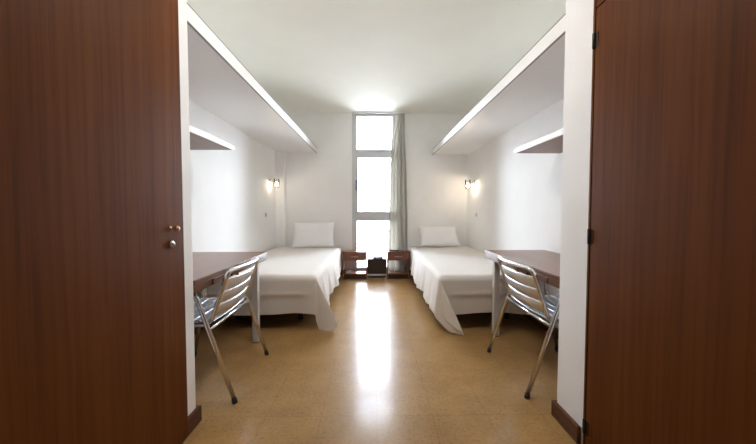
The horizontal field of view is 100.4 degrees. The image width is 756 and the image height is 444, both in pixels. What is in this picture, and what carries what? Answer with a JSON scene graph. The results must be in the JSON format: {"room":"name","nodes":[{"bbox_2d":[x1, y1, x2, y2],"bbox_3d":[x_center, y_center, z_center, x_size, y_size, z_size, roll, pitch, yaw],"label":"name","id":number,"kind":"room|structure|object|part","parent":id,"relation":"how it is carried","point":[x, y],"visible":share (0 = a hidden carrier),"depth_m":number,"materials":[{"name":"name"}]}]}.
{"room":"dormitory room","nodes":[
{"label":"dormitory room","id":0,"kind":"room"},
{"bbox_2d":[178,0,195,415],"bbox_3d":[-1.254,-0.307,1.497,0.660,2.660,0.105,0,2,-1],"label":"wall","id":1,"kind":"structure","parent":0,"point":[182,4],"depth_m":1.53,"materials":[{"name":"paint"}]},
{"bbox_2d":[181,405,201,443],"bbox_3d":[-1.244,0.983,1.517,0.680,0.080,0.196,0,2,-1],"label":"baseboard","id":2,"kind":"structure","parent":1,"relation":"attached to","point":[195,417],"depth_m":1.55,"materials":[{"name":"brown wood"}]},
{"bbox_2d":[189,100,275,322],"bbox_3d":[-1.663,-0.317,1.763,0.150,2.660,7.300,0,2,-1],"label":"wall","id":3,"kind":"structure","parent":0,"point":[232,193],"depth_m":3.47,"materials":[{"name":"paint"}]},
{"bbox_2d":[194,321,213,334],"bbox_3d":[-1.604,0.913,3.347,0.018,0.080,3.450,0,2,-1],"label":"baseboard","id":4,"kind":"structure","parent":3,"relation":"attached to","point":[195,328],"depth_m":2.75,"materials":[{"name":"brown wood"}]},
{"bbox_2d":[189,125,233,149],"bbox_3d":[-1.384,-0.592,2.132,0.420,0.038,0.910,0,2,-1],"label":"wall shelf","id":5,"kind":"object","parent":3,"relation":"attached to","point":[199,140],"visible":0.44,"depth_m":2.33,"materials":[{"name":"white wood"}]},
{"bbox_2d":[187,3,316,152],"bbox_3d":[-1.289,-1.100,3.330,0.650,0.091,3.616,0,2,-1],"label":"shelf","id":6,"kind":"object","parent":3,"relation":"attached to","point":[219,83],"visible":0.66,"depth_m":2.58,"materials":[{"name":"white paint"}]},
{"bbox_2d":[269,179,278,187],"bbox_3d":[-1.563,-0.585,4.757,0.146,0.134,0.081,0,2,-1],"label":"wall lamp","id":7,"kind":"object","parent":3,"relation":"attached to","point":[270,181],"visible":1,"depth_m":4.74,"materials":[{"name":"metal"}]},
{"bbox_2d":[187,0,565,117],"bbox_3d":[-0.029,-1.707,1.736,3.520,0.120,7.400,0,2,-1],"label":"ceiling","id":8,"kind":"structure","parent":0,"point":[311,56],"depth_m":3.03,"materials":[{"name":"paint"}]},
{"bbox_2d":[352,112,410,270],"bbox_3d":[0.058,-0.455,5.139,0.960,2.639,0.059,0,2,-1],"label":"curtain","id":9,"kind":"object","parent":8,"relation":"hanging from","point":[398,183],"visible":0.83,"depth_m":5.13,"materials":[{"name":"fabric"}]},
{"bbox_3d":[0.058,-1.764,5.091,0.960,0.021,0.025,0,2,-1],"label":"rail","id":10,"kind":"part","parent":9,"relation":"part of","materials":[{"name":"white metal"}]},
{"bbox_2d":[286,113,467,274],"bbox_3d":[-0.083,-0.449,5.225,3.120,2.660,0.078,0,2,-1],"label":"wall","id":11,"kind":"structure","parent":0,"point":[319,184],"depth_m":5.18,"materials":[{"name":"paint"}]},
{"bbox_2d":[275,151,286,246],"bbox_3d":[-1.569,-0.444,5.098,0.145,2.660,0.130,0,2,-1],"label":"column","id":12,"kind":"structure","parent":11,"relation":"attached to","point":[280,156],"depth_m":5.04,"materials":[{"name":"paint"}]},
{"bbox_2d":[352,114,391,270],"bbox_3d":[-0.015,-0.471,5.196,0.825,2.605,0.121,0,2,-1],"label":"window","id":13,"kind":"structure","parent":11,"relation":"in","point":[357,215],"depth_m":5.18,"materials":[{"name":"metal"}]},
{"bbox_2d":[356,219,388,268],"bbox_3d":[-0.015,0.368,5.244,0.713,0.825,0.047,0,2,-1],"label":"window pane","id":14,"kind":"object","parent":13,"relation":"attached to","point":[356,219],"depth_m":5.21,"materials":[{"name":"glass"}]},
{"bbox_2d":[355,115,391,150],"bbox_3d":[-0.015,-1.458,5.174,0.713,0.580,0.047,0,2,-1],"label":"window pane","id":15,"kind":"object","parent":13,"relation":"attached to","point":[356,116],"depth_m":5.15,"materials":[{"name":"glass"}]},
{"bbox_2d":[183,275,580,443],"bbox_3d":[-0.029,1.071,1.842,3.520,0.120,7.400,0,2,-1],"label":"floor","id":16,"kind":"structure","parent":0,"point":[389,371],"depth_m":2.01,"materials":[{"name":"tile"}]},
{"bbox_2d":[0,0,187,443],"bbox_3d":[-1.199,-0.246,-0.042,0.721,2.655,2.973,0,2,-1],"label":"door","id":17,"kind":"structure","parent":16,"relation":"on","point":[93,320],"depth_m":0.98,"materials":[{"name":"brown wood"}]},
{"bbox_3d":[-0.880,0.028,1.366,0.039,0.025,0.025,0,2,-1],"label":"knob","id":18,"kind":"part","parent":17,"relation":"part of","materials":[{"name":"gold metal"}]},
{"bbox_2d":[192,252,266,342],"bbox_3d":[-1.245,0.637,2.156,0.658,0.722,1.100,0,2,-1],"label":"desk","id":19,"kind":"object","parent":16,"relation":"on","point":[209,268],"visible":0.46,"depth_m":2.28,"materials":[{"name":"brown wood"}]},
{"bbox_3d":[-0.937,0.330,1.979,0.010,0.034,0.400,0,2,-1],"label":"drawer","id":20,"kind":"part","parent":19,"relation":"part of","materials":[{"name":"brown wood"}]},
{"bbox_3d":[-0.995,0.632,2.566,0.048,0.688,0.048,0,2,-1],"label":"leg","id":21,"kind":"part","parent":19,"relation":"part of","materials":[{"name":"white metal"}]},
{"bbox_2d":[193,257,268,404],"bbox_3d":[-1.077,0.630,2.031,0.556,0.753,0.620,0,2,-3],"label":"chair","id":22,"kind":"object","parent":16,"relation":"on","point":[233,290],"visible":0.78,"depth_m":1.90,"materials":[{"name":"metal"}]},
{"bbox_3d":[-1.063,0.684,1.738,0.549,0.644,0.025,0,2,-3],"label":"leg frame","id":23,"kind":"part","parent":22,"relation":"part of","materials":[{"name":"metal"}]},
{"bbox_3d":[-1.065,0.420,2.023,0.497,0.332,0.528,0,2,-3],"label":"frame","id":24,"kind":"part","parent":22,"relation":"part of","materials":[{"name":"metal"}]},
{"bbox_3d":[-1.093,0.662,2.327,0.549,0.644,0.025,0,2,-3],"label":"leg frame","id":25,"kind":"part","parent":22,"relation":"part of","materials":[{"name":"metal"}]},
{"bbox_2d":[237,313,303,318],"bbox_3d":[-1.085,0.689,3.951,0.981,0.482,2.213,0,2,-1],"label":"bed","id":26,"kind":"object","parent":16,"relation":"on","point":[300,315],"visible":0.12,"depth_m":3.12,"materials":[{"name":"brown wood"}]},
{"bbox_2d":[201,246,341,329],"bbox_3d":[-0.983,0.676,3.920,1.215,0.486,2.289,0,2,-1],"label":"bedspread","id":27,"kind":"object","parent":26,"relation":"on","point":[302,280],"visible":0.82,"depth_m":2.82,"materials":[{"name":"fabric"}]},
{"bbox_2d":[291,221,334,247],"bbox_3d":[-1.003,0.194,4.896,0.673,0.398,0.242,0,2,2],"label":"pillow","id":28,"kind":"object","parent":27,"relation":"on","point":[317,234],"visible":1,"depth_m":4.82,"materials":[{"name":"fabric"}]},
{"bbox_3d":[-0.769,0.861,3.143,0.050,0.200,0.050,0,2,-1],"label":"leg","id":29,"kind":"part","parent":26,"relation":"part of","materials":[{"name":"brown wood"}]},
{"bbox_2d":[342,250,366,278],"bbox_3d":[-0.366,0.675,5.006,0.383,0.430,0.246,0,2,-1],"label":"nightstand","id":30,"kind":"object","parent":16,"relation":"on","point":[348,255],"visible":0.98,"depth_m":4.91,"materials":[{"name":"brown wood"}]},
{"bbox_3d":[-0.545,0.684,5.017,0.018,0.412,0.220,0,2,-1],"label":"panel","id":31,"kind":"part","parent":30,"relation":"part of","materials":[{"name":"brown wood"}]},
{"bbox_2d":[344,271,364,274],"bbox_3d":[-0.367,0.810,5.021,0.338,0.018,0.206,0,2,-1],"label":"shelf","id":32,"kind":"object","parent":30,"relation":"attached to","point":[353,272],"depth_m":4.92,"materials":[{"name":"brown wood"}]},
{"bbox_3d":[-0.366,0.541,4.998,0.333,0.115,0.192,0,2,-1],"label":"drawer","id":33,"kind":"part","parent":30,"relation":"part of","materials":[{"name":"brown wood"}]},
{"bbox_3d":[-0.188,0.683,5.022,0.018,0.412,0.220,0,2,-1],"label":"panel","id":34,"kind":"part","parent":30,"relation":"part of","materials":[{"name":"brown wood"}]},
{"bbox_2d":[367,258,386,276],"bbox_3d":[-0.019,0.736,5.074,0.310,0.302,0.115,0,2,-1],"label":"suitcase","id":35,"kind":"object","parent":16,"relation":"on","point":[375,267],"visible":0.98,"depth_m":5.02,"materials":[{"name":"brown leather"}]},
{"bbox_3d":[-0.020,0.842,5.077,0.290,0.032,0.098,0,2,-1],"label":"rail","id":36,"kind":"part","parent":35,"relation":"part of","materials":[{"name":"metal"}]},
{"bbox_2d":[372,252,383,258],"bbox_3d":[-0.005,0.538,5.070,0.196,0.095,0.120,0,2,-10],"label":"telephone","id":37,"kind":"object","parent":35,"relation":"on","point":[381,253],"visible":1,"depth_m":5.06,"materials":[{"name":"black plastic"}]},
{"bbox_2d":[386,250,409,278],"bbox_3d":[0.319,0.674,5.017,0.361,0.430,0.246,0,2,-1],"label":"nightstand","id":38,"kind":"object","parent":16,"relation":"on","point":[399,255],"visible":0.99,"depth_m":4.93,"materials":[{"name":"brown wood"}]},
{"bbox_2d":[388,271,408,274],"bbox_3d":[0.319,0.810,5.032,0.316,0.018,0.206,0,2,-1],"label":"shelf","id":39,"kind":"object","parent":38,"relation":"attached to","point":[389,272],"depth_m":4.94,"materials":[{"name":"brown wood"}]},
{"bbox_3d":[0.319,0.540,5.009,0.311,0.115,0.192,0,2,-1],"label":"drawer","id":40,"kind":"part","parent":38,"relation":"part of","materials":[{"name":"brown wood"}]},
{"bbox_3d":[0.487,0.683,5.033,0.018,0.412,0.220,0,2,-1],"label":"panel","id":41,"kind":"part","parent":38,"relation":"part of","materials":[{"name":"brown wood"}]},
{"bbox_2d":[456,313,508,317],"bbox_3d":[1.004,0.686,4.029,0.891,0.482,2.343,0,2,-1],"label":"bed","id":42,"kind":"object","parent":16,"relation":"on","point":[506,315],"visible":0.08,"depth_m":3.13,"materials":[{"name":"brown wood"}]},
{"bbox_2d":[409,246,543,335],"bbox_3d":[0.965,0.678,3.905,1.005,0.490,2.477,0,2,-1],"label":"bedspread","id":43,"kind":"object","parent":42,"relation":"on","point":[453,280],"visible":0.88,"depth_m":2.84,"materials":[{"name":"fabric"}]},
{"bbox_2d":[418,227,460,245],"bbox_3d":[0.966,0.225,5.008,0.619,0.291,0.299,0,2,-2],"label":"pillow","id":44,"kind":"object","parent":43,"relation":"on","point":[430,236],"visible":1,"depth_m":4.92,"materials":[{"name":"fabric"}]},
{"bbox_2d":[485,250,559,336],"bbox_3d":[1.224,0.634,2.253,0.561,0.722,1.185,0,2,-1],"label":"desk","id":45,"kind":"object","parent":16,"relation":"on","point":[546,264],"visible":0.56,"depth_m":2.43,"materials":[{"name":"brown wood"}]},
{"bbox_3d":[1.010,0.627,2.697,0.048,0.688,0.048,0,2,-1],"label":"leg","id":46,"kind":"part","parent":45,"relation":"part of","materials":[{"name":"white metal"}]},
{"bbox_3d":[0.971,0.329,2.010,0.010,0.034,0.400,0,2,-1],"label":"drawer","id":47,"kind":"part","parent":45,"relation":"part of","materials":[{"name":"brown wood"}]},
{"bbox_2d":[487,256,558,398],"bbox_3d":[1.113,0.628,2.095,0.556,0.753,0.620,0,2,-1],"label":"chair","id":48,"kind":"object","parent":16,"relation":"on","point":[547,306],"visible":0.7,"depth_m":1.97,"materials":[{"name":"metal"}]},
{"bbox_3d":[1.108,0.659,2.392,0.549,0.644,0.025,0,2,-1],"label":"leg frame","id":49,"kind":"part","parent":48,"relation":"part of","materials":[{"name":"metal"}]},
{"bbox_3d":[1.100,0.418,2.087,0.497,0.332,0.528,0,2,-1],"label":"frame","id":50,"kind":"part","parent":48,"relation":"part of","materials":[{"name":"metal"}]},
{"bbox_3d":[1.118,0.682,1.802,0.549,0.644,0.025,0,2,-1],"label":"leg frame","id":51,"kind":"part","parent":48,"relation":"part of","materials":[{"name":"metal"}]},
{"bbox_2d":[582,0,755,443],"bbox_3d":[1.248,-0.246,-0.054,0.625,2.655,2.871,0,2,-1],"label":"door","id":52,"kind":"structure","parent":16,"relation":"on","point":[670,327],"depth_m":0.99,"materials":[{"name":"brown wood"}]},
{"bbox_3d":[0.937,-0.300,1.369,0.025,2.655,0.013,0,2,-1],"label":"frame","id":53,"kind":"part","parent":52,"relation":"part of","materials":[{"name":"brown wood"}]},
{"bbox_3d":[0.956,-1.215,0.145,0.025,0.703,2.353,0,2,-1],"label":"door","id":54,"kind":"part","parent":52,"relation":"part of","materials":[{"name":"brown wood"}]},
{"bbox_2d":[467,99,563,328],"bbox_3d":[1.606,-0.319,1.815,0.150,2.660,7.300,0,2,-1],"label":"wall","id":55,"kind":"structure","parent":0,"point":[516,198],"depth_m":3.40,"materials":[{"name":"paint"}]},
{"bbox_2d":[465,180,474,188],"bbox_3d":[1.410,-0.578,4.835,0.146,0.134,0.081,0,2,-1],"label":"wall lamp","id":56,"kind":"object","parent":55,"relation":"attached to","point":[470,182],"visible":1,"depth_m":4.83,"materials":[{"name":"metal"}]},
{"bbox_2d":[432,13,565,154],"bbox_3d":[1.211,-1.076,3.379,0.590,0.091,3.601,0,2,-1],"label":"shelf","id":57,"kind":"object","parent":55,"relation":"attached to","point":[535,83],"visible":0.63,"depth_m":2.57,"materials":[{"name":"white paint"}]},
{"bbox_2d":[515,128,562,152],"bbox_3d":[1.335,-0.573,2.176,0.380,0.038,0.910,0,2,-1],"label":"wall shelf","id":58,"kind":"object","parent":55,"relation":"attached to","point":[552,142],"visible":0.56,"depth_m":2.34,"materials":[{"name":"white wood"}]},
{"bbox_2d":[522,314,558,338],"bbox_3d":[1.497,0.909,3.464,0.018,0.080,3.555,0,2,-1],"label":"baseboard","id":59,"kind":"structure","parent":55,"relation":"attached to","point":[543,326],"depth_m":2.90,"materials":[{"name":"brown wood"}]},
{"bbox_2d":[557,0,593,443],"bbox_3d":[1.236,-0.307,1.493,0.600,2.660,0.223,0,2,-1],"label":"wall","id":60,"kind":"structure","parent":0,"point":[579,13],"depth_m":1.49,"materials":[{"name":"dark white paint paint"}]},
{"bbox_2d":[551,400,580,443],"bbox_3d":[1.226,0.981,1.564,0.620,0.080,0.211,0,2,-1],"label":"baseboard","id":61,"kind":"structure","parent":60,"relation":"attached to","point":[564,419],"depth_m":1.53,"materials":[{"name":"brown wood"}]},
{"label":"outside","id":62,"kind":"structure","parent":0,"visible":0},
{"bbox_3d":[-2.628,3.869,165.847,300.000,0.200,308.800,0,2,-1],"label":"ground","id":63,"kind":"structure","parent":62,"visible":0},
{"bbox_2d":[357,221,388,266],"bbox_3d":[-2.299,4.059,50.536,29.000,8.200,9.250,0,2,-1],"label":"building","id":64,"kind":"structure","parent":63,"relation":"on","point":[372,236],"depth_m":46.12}
]}

